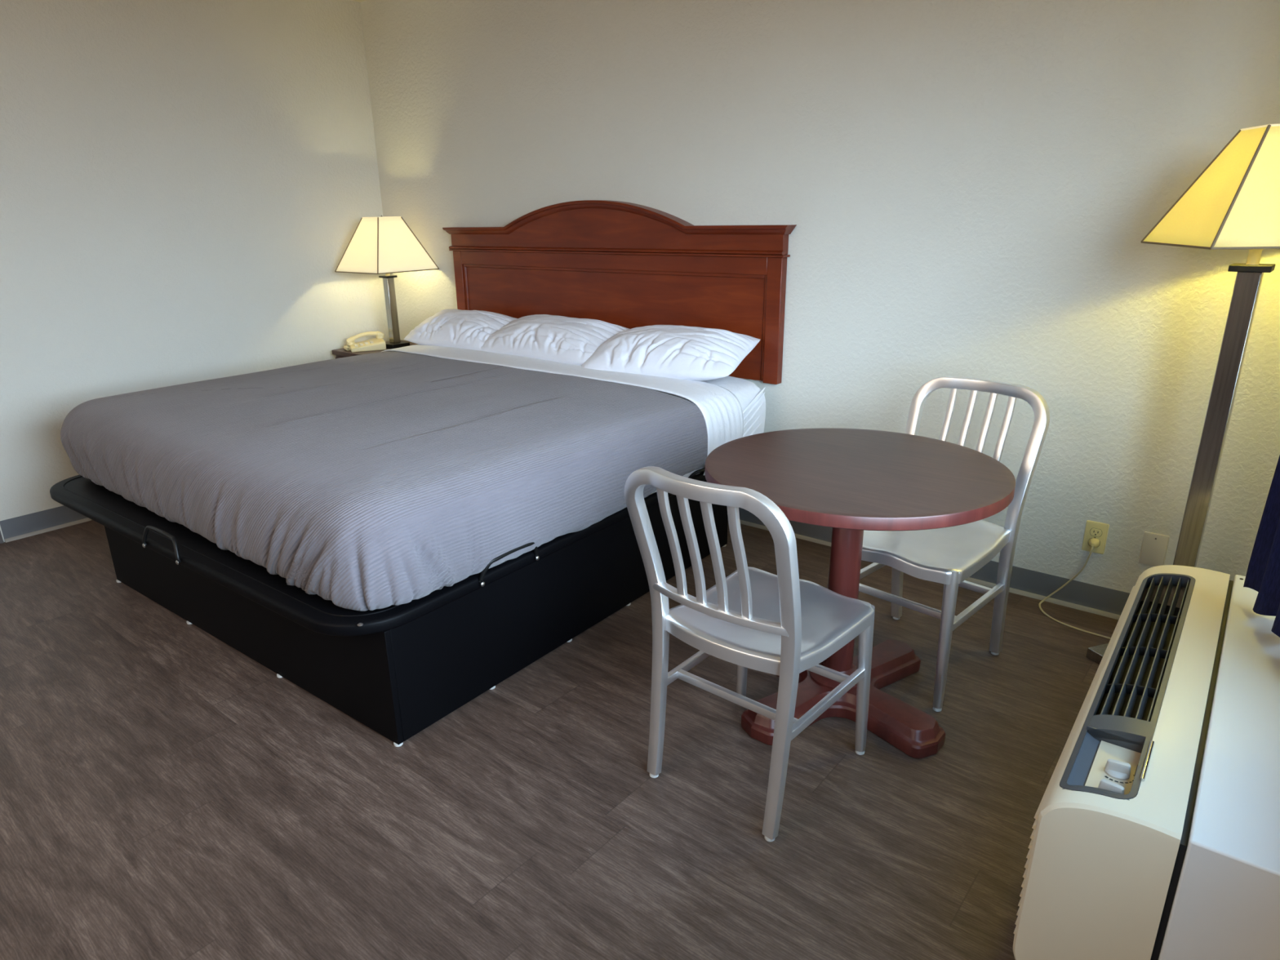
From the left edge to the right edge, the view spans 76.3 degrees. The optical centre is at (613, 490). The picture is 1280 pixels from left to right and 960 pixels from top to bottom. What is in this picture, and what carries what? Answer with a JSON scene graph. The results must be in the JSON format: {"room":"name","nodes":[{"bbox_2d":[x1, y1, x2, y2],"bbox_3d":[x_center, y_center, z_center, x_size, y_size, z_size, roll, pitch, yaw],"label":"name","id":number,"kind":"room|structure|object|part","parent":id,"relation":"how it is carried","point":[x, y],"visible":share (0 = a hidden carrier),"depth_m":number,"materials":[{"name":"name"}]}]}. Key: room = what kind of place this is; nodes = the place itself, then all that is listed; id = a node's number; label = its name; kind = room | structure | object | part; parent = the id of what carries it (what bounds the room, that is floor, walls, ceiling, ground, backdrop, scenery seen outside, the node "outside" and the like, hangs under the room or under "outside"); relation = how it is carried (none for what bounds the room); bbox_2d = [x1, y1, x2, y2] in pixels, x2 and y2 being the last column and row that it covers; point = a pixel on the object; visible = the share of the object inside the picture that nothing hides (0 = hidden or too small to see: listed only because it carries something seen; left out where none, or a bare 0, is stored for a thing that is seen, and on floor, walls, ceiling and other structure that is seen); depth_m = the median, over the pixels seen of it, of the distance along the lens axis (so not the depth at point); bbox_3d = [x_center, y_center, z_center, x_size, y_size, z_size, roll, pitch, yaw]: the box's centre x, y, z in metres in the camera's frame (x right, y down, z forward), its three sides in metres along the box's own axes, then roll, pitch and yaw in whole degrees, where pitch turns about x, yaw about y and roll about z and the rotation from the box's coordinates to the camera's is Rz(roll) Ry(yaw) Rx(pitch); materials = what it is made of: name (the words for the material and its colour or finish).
{"room":"hotel room","nodes":[
{"label":"hotel room","id":0,"kind":"room"},
{"bbox_2d":[0,0,389,542],"bbox_3d":[-3.467,-0.780,2.896,0.120,2.583,6.200,14,24,38],"label":"wall","id":1,"kind":"structure","parent":0,"point":[185,185],"depth_m":4.09,"materials":[{"name":"paint"}]},
{"bbox_2d":[0,530,4,543],"bbox_3d":[-4.134,0.705,2.428,0.011,0.104,3.894,14,24,38],"label":"trim","id":2,"kind":"structure","parent":1,"relation":"attached to","point":[2,541],"depth_m":3.83,"materials":[{"name":"grey"}]},
{"bbox_2d":[0,505,92,542],"bbox_3d":[-2.135,-0.104,4.660,0.011,0.104,2.300,14,24,38],"label":"baseboard","id":3,"kind":"structure","parent":1,"relation":"attached to","point":[28,523],"depth_m":3.94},
{"bbox_2d":[351,0,366,2],"bbox_3d":[-1.644,-1.580,0.974,4.960,0.100,6.440,14,24,38],"label":"ceiling","id":4,"kind":"structure","parent":0,"point":[359,1],"depth_m":4.63,"materials":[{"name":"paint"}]},
{"bbox_2d":[0,520,1118,959],"bbox_3d":[-1.589,0.957,1.844,4.960,0.100,6.440,14,24,38],"label":"floor","id":5,"kind":"structure","parent":0,"point":[165,794],"depth_m":2.09,"materials":[{"name":"plastic"}]},
{"bbox_2d":[331,340,417,358],"bbox_3d":[-1.346,-0.538,5.010,0.510,0.666,0.514,14,24,38],"label":"nightstand","id":6,"kind":"object","parent":5,"relation":"on","point":[340,353],"visible":0.05,"depth_m":4.83,"materials":[{"name":"wood"}]},
{"bbox_2d":[343,331,386,352],"bbox_3d":[-1.493,-0.895,4.892,0.247,0.093,0.200,-9,20,-20],"label":"telephone","id":7,"kind":"object","parent":6,"relation":"on","point":[378,343],"visible":1,"depth_m":4.86,"materials":[{"name":"beige plastic"}]},
{"bbox_3d":[-1.599,-0.854,4.882,0.032,0.024,0.119,-9,20,-20],"label":"coiled cord","id":8,"kind":"part","parent":7,"relation":"part of","materials":[{"name":"beige plastic"}]},
{"bbox_2d":[334,215,439,348],"bbox_3d":[-1.332,-1.229,4.826,0.430,0.760,0.430,14,24,38],"label":"table lamp","id":9,"kind":"object","parent":6,"relation":"on","point":[387,245],"visible":0.97,"depth_m":4.68,"materials":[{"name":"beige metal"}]},
{"bbox_3d":[-1.336,-1.437,4.755,0.424,0.297,0.424,14,24,38],"label":"lamp shade","id":10,"kind":"part","parent":9,"relation":"part of","materials":[{"name":"fabric"}]},
{"bbox_2d":[49,466,728,746],"bbox_3d":[-0.859,0.070,3.517,2.252,0.464,2.103,13,24,36],"label":"platform bed","id":11,"kind":"object","parent":5,"relation":"on","point":[399,670],"visible":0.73,"depth_m":2.59,"materials":[{"name":"black laminate"}]},
{"bbox_3d":[-1.337,0.375,2.796,1.866,0.358,0.018,13,24,36],"label":"panel","id":12,"kind":"part","parent":11,"relation":"part of","materials":[{"name":"black laminate"}]},
{"bbox_3d":[-0.054,0.306,2.916,0.018,0.358,1.782,13,24,36],"label":"panel","id":13,"kind":"part","parent":11,"relation":"part of","materials":[{"name":"black laminate"}]},
{"bbox_2d":[395,351,765,493],"bbox_3d":[-0.806,-0.276,3.479,2.179,0.322,2.018,14,24,38],"label":"mattress","id":14,"kind":"object","parent":11,"relation":"on","point":[752,400],"visible":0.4,"depth_m":3.44,"materials":[{"name":"white fabric"}]},
{"bbox_2d":[60,351,707,611],"bbox_3d":[-0.994,-0.210,3.279,2.265,0.352,1.579,14,24,38],"label":"blanket","id":15,"kind":"object","parent":14,"relation":"on","point":[380,480],"visible":0.99,"depth_m":2.65,"materials":[{"name":"grey fabric"}]},
{"bbox_2d":[480,314,629,364],"bbox_3d":[-0.300,-0.751,4.048,0.892,0.215,0.330,16,25,41],"label":"pillow","id":16,"kind":"object","parent":14,"relation":"on","point":[556,338],"visible":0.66,"depth_m":3.90,"materials":[{"name":"white fabric"}]},
{"bbox_2d":[382,344,743,475],"bbox_3d":[-0.395,-0.467,3.944,2.256,0.331,0.338,14,24,38],"label":"sheet","id":17,"kind":"object","parent":14,"relation":"on","point":[722,411],"visible":0.61,"depth_m":3.36,"materials":[{"name":"white fabric"}]},
{"bbox_2d":[404,309,517,351],"bbox_3d":[-0.796,-0.875,4.458,0.772,0.211,0.340,14,24,38],"label":"pillow","id":18,"kind":"object","parent":17,"relation":"on","point":[455,328],"visible":0.74,"depth_m":4.35,"materials":[{"name":"white fabric"}]},
{"bbox_2d":[581,324,759,381],"bbox_3d":[0.232,-0.608,3.601,0.769,0.227,0.334,11,23,32],"label":"pillow","id":19,"kind":"object","parent":17,"relation":"on","point":[671,351],"visible":0.9,"depth_m":3.46,"materials":[{"name":"white fabric"}]},
{"bbox_2d":[624,466,875,841],"bbox_3d":[0.349,0.330,2.032,0.434,0.884,0.566,15,25,39],"label":"dining chair","id":20,"kind":"object","parent":5,"relation":"on","point":[784,624],"visible":1,"depth_m":1.91,"materials":[{"name":"metal"}]},
{"bbox_3d":[0.113,0.532,2.105,0.041,0.444,0.066,15,25,39],"label":"leg","id":21,"kind":"part","parent":20,"relation":"part of","materials":[{"name":"metal"}]},
{"bbox_3d":[0.209,0.168,1.816,0.434,0.431,0.158,15,25,39],"label":"frame","id":22,"kind":"part","parent":20,"relation":"part of","materials":[{"name":"metal"}]},
{"bbox_3d":[0.236,0.272,1.881,0.378,0.020,0.052,15,25,39],"label":"rail","id":23,"kind":"part","parent":20,"relation":"part of","materials":[{"name":"metal"}]},
{"bbox_3d":[0.384,0.430,2.394,0.042,0.436,0.045,15,25,39],"label":"leg","id":24,"kind":"part","parent":20,"relation":"part of","materials":[{"name":"metal"}]},
{"bbox_3d":[0.388,0.324,2.075,0.410,0.061,0.452,15,25,39],"label":"seat","id":25,"kind":"part","parent":20,"relation":"part of","materials":[{"name":"metal"}]},
{"bbox_3d":[0.384,0.606,1.874,0.041,0.444,0.066,15,25,39],"label":"leg","id":26,"kind":"part","parent":20,"relation":"part of","materials":[{"name":"metal"}]},
{"bbox_3d":[0.659,0.504,2.159,0.042,0.436,0.045,15,25,39],"label":"leg","id":27,"kind":"part","parent":20,"relation":"part of","materials":[{"name":"metal"}]},
{"bbox_2d":[705,427,1015,758],"bbox_3d":[0.672,0.281,2.376,0.815,0.741,0.815,14,24,38],"label":"round table","id":28,"kind":"object","parent":5,"relation":"on","point":[851,482],"visible":0.8,"depth_m":2.25,"materials":[{"name":"brown wood"}]},
{"bbox_2d":[826,376,1049,711],"bbox_3d":[1.009,0.129,2.576,0.566,0.884,0.434,-18,25,-40],"label":"dining chair","id":29,"kind":"object","parent":5,"relation":"on","point":[947,556],"visible":0.71,"depth_m":2.51,"materials":[{"name":"metal"}]},
{"bbox_3d":[1.004,0.250,2.872,0.066,0.444,0.041,-18,25,-40],"label":"leg","id":30,"kind":"part","parent":29,"relation":"part of","materials":[{"name":"metal"}]},
{"bbox_3d":[0.968,0.151,2.542,0.452,0.061,0.410,-18,25,-40],"label":"seat","id":31,"kind":"part","parent":29,"relation":"part of","materials":[{"name":"metal"}]},
{"bbox_3d":[0.958,0.431,2.355,0.045,0.436,0.042,-18,25,-40],"label":"leg","id":32,"kind":"part","parent":29,"relation":"part of","materials":[{"name":"metal"}]},
{"bbox_3d":[1.153,-0.133,2.634,0.158,0.431,0.434,-18,25,-40],"label":"frame","id":33,"kind":"part","parent":29,"relation":"part of","materials":[{"name":"metal"}]},
{"bbox_3d":[1.253,0.331,2.620,0.066,0.444,0.041,-18,25,-40],"label":"leg","id":34,"kind":"part","parent":29,"relation":"part of","materials":[{"name":"metal"}]},
{"bbox_2d":[1038,124,1279,664],"bbox_3d":[1.726,-0.220,2.445,0.448,1.600,0.644,2,19,10],"label":"floor lamp","id":35,"kind":"object","parent":5,"relation":"on","point":[1234,202],"visible":0.86,"depth_m":2.18,"materials":[{"name":"fabric"}]},
{"bbox_3d":[1.660,0.360,2.817,0.143,0.265,0.397,-6,19,-12],"label":"power cord","id":36,"kind":"part","parent":35,"relation":"part of","materials":[{"name":"beige plastic"}]},
{"bbox_3d":[1.712,-0.791,2.123,0.403,0.287,0.403,2,19,10],"label":"lamp shade","id":37,"kind":"part","parent":35,"relation":"part of","materials":[{"name":"fabric"}]},
{"bbox_2d":[1245,248,1263,264],"bbox_3d":[1.715,-0.651,2.171,0.036,0.096,0.036,14,24,38],"label":"socket","id":38,"kind":"object","parent":35,"relation":"attached to","point":[1254,255],"depth_m":2.17,"materials":[{"name":"white plastic"}]},
{"bbox_2d":[360,0,1279,593],"bbox_3d":[0.419,-1.135,3.682,4.960,2.583,0.120,14,24,38],"label":"wall","id":39,"kind":"structure","parent":0,"point":[971,188],"depth_m":2.98,"materials":[{"name":"paint"}]},
{"bbox_2d":[442,200,796,384],"bbox_3d":[-0.105,-1.029,4.049,2.180,0.777,0.078,14,24,38],"label":"headboard","id":40,"kind":"object","parent":39,"relation":"attached to","point":[629,265],"visible":0.86,"depth_m":3.86,"materials":[{"name":"brown wood"}]},
{"bbox_3d":[-0.105,-1.130,4.018,1.970,0.074,0.018,14,24,38],"label":"rail","id":41,"kind":"part","parent":40,"relation":"part of","materials":[{"name":"brown wood"}]},
{"bbox_3d":[-0.086,-0.922,4.107,2.040,0.526,0.026,14,24,38],"label":"panel","id":42,"kind":"part","parent":40,"relation":"part of","materials":[{"name":"brown wood"}]},
{"bbox_3d":[-0.104,-1.178,4.004,2.132,0.026,0.064,14,24,38],"label":"ledge moulding","id":43,"kind":"part","parent":40,"relation":"part of","materials":[{"name":"brown wood"}]},
{"bbox_3d":[-0.112,-1.322,3.949,2.180,0.157,0.078,14,24,38],"label":"crown moulding","id":44,"kind":"part","parent":40,"relation":"part of","materials":[{"name":"brown wood"}]},
{"bbox_3d":[-0.101,-1.287,3.974,2.112,0.233,0.046,14,24,38],"label":"crest panel","id":45,"kind":"part","parent":40,"relation":"part of","materials":[{"name":"brown wood"}]},
{"bbox_2d":[738,507,1129,619],"bbox_3d":[0.402,0.054,4.036,4.720,0.104,0.011,14,24,38],"label":"baseboard","id":46,"kind":"structure","parent":39,"relation":"attached to","point":[1089,595],"depth_m":3.06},
{"bbox_2d":[1081,520,1109,554],"bbox_3d":[1.717,0.168,2.902,0.071,0.115,0.008,14,24,38],"label":"wall outlet","id":47,"kind":"object","parent":39,"relation":"attached to","point":[1096,530],"visible":0.91,"depth_m":2.90,"materials":[{"name":"beige plastic"}]},
{"bbox_2d":[1089,528,1102,537],"bbox_3d":[1.714,0.151,2.894,0.039,0.030,0.002,14,24,38],"label":"receptacle","id":48,"kind":"object","parent":47,"relation":"attached to","point":[1094,532],"depth_m":2.89,"materials":[{"name":"beige plastic"}]},
{"bbox_2d":[1137,531,1169,566],"bbox_3d":[1.853,0.204,2.794,0.074,0.117,0.007,14,24,38],"label":"wall plate","id":49,"kind":"object","parent":39,"relation":"attached to","point":[1153,548],"visible":0.86,"depth_m":2.79,"materials":[{"name":"beige plastic"}]},
{"bbox_3d":[0.234,0.158,-0.078,0.120,2.583,6.200,14,24,38],"label":"wall","id":50,"kind":"structure","parent":0,"visible":0},
{"bbox_2d":[1013,564,1279,959],"bbox_3d":[1.231,0.560,1.730,0.406,0.417,1.176,13,24,36],"label":"air conditioner","id":51,"kind":"object","parent":50,"relation":"attached to","point":[1155,835],"visible":1,"depth_m":1.38,"materials":[{"name":"beige plastic"}]},
{"bbox_3d":[0.838,0.503,1.370,0.038,0.022,0.038,13,24,36],"label":"knob","id":52,"kind":"part","parent":51,"relation":"part of","materials":[{"name":"grey plastic"}]},
{"bbox_3d":[0.877,0.501,1.425,0.071,0.012,0.184,13,24,36],"label":"control plate","id":53,"kind":"part","parent":51,"relation":"part of","materials":[{"name":"beige plastic"}]},
{"bbox_3d":[0.881,0.485,1.422,0.038,0.022,0.038,13,24,36],"label":"knob","id":54,"kind":"part","parent":51,"relation":"part of","materials":[{"name":"grey plastic"}]},
{"bbox_2d":[1059,573,1195,799],"bbox_3d":[1.119,0.380,1.733,0.109,0.062,1.055,13,24,36],"label":"grille","id":55,"kind":"object","parent":51,"relation":"attached to","point":[1114,756],"depth_m":1.59,"materials":[{"name":"grey plastic"}]},
{"bbox_2d":[1243,455,1279,637],"bbox_3d":[1.018,-0.359,0.994,0.198,1.750,2.520,14,24,38],"label":"curtain","id":56,"kind":"object","parent":50,"relation":"hanging from","point":[1263,573],"visible":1,"depth_m":1.83,"materials":[{"name":"blue fabric"}]}
]}

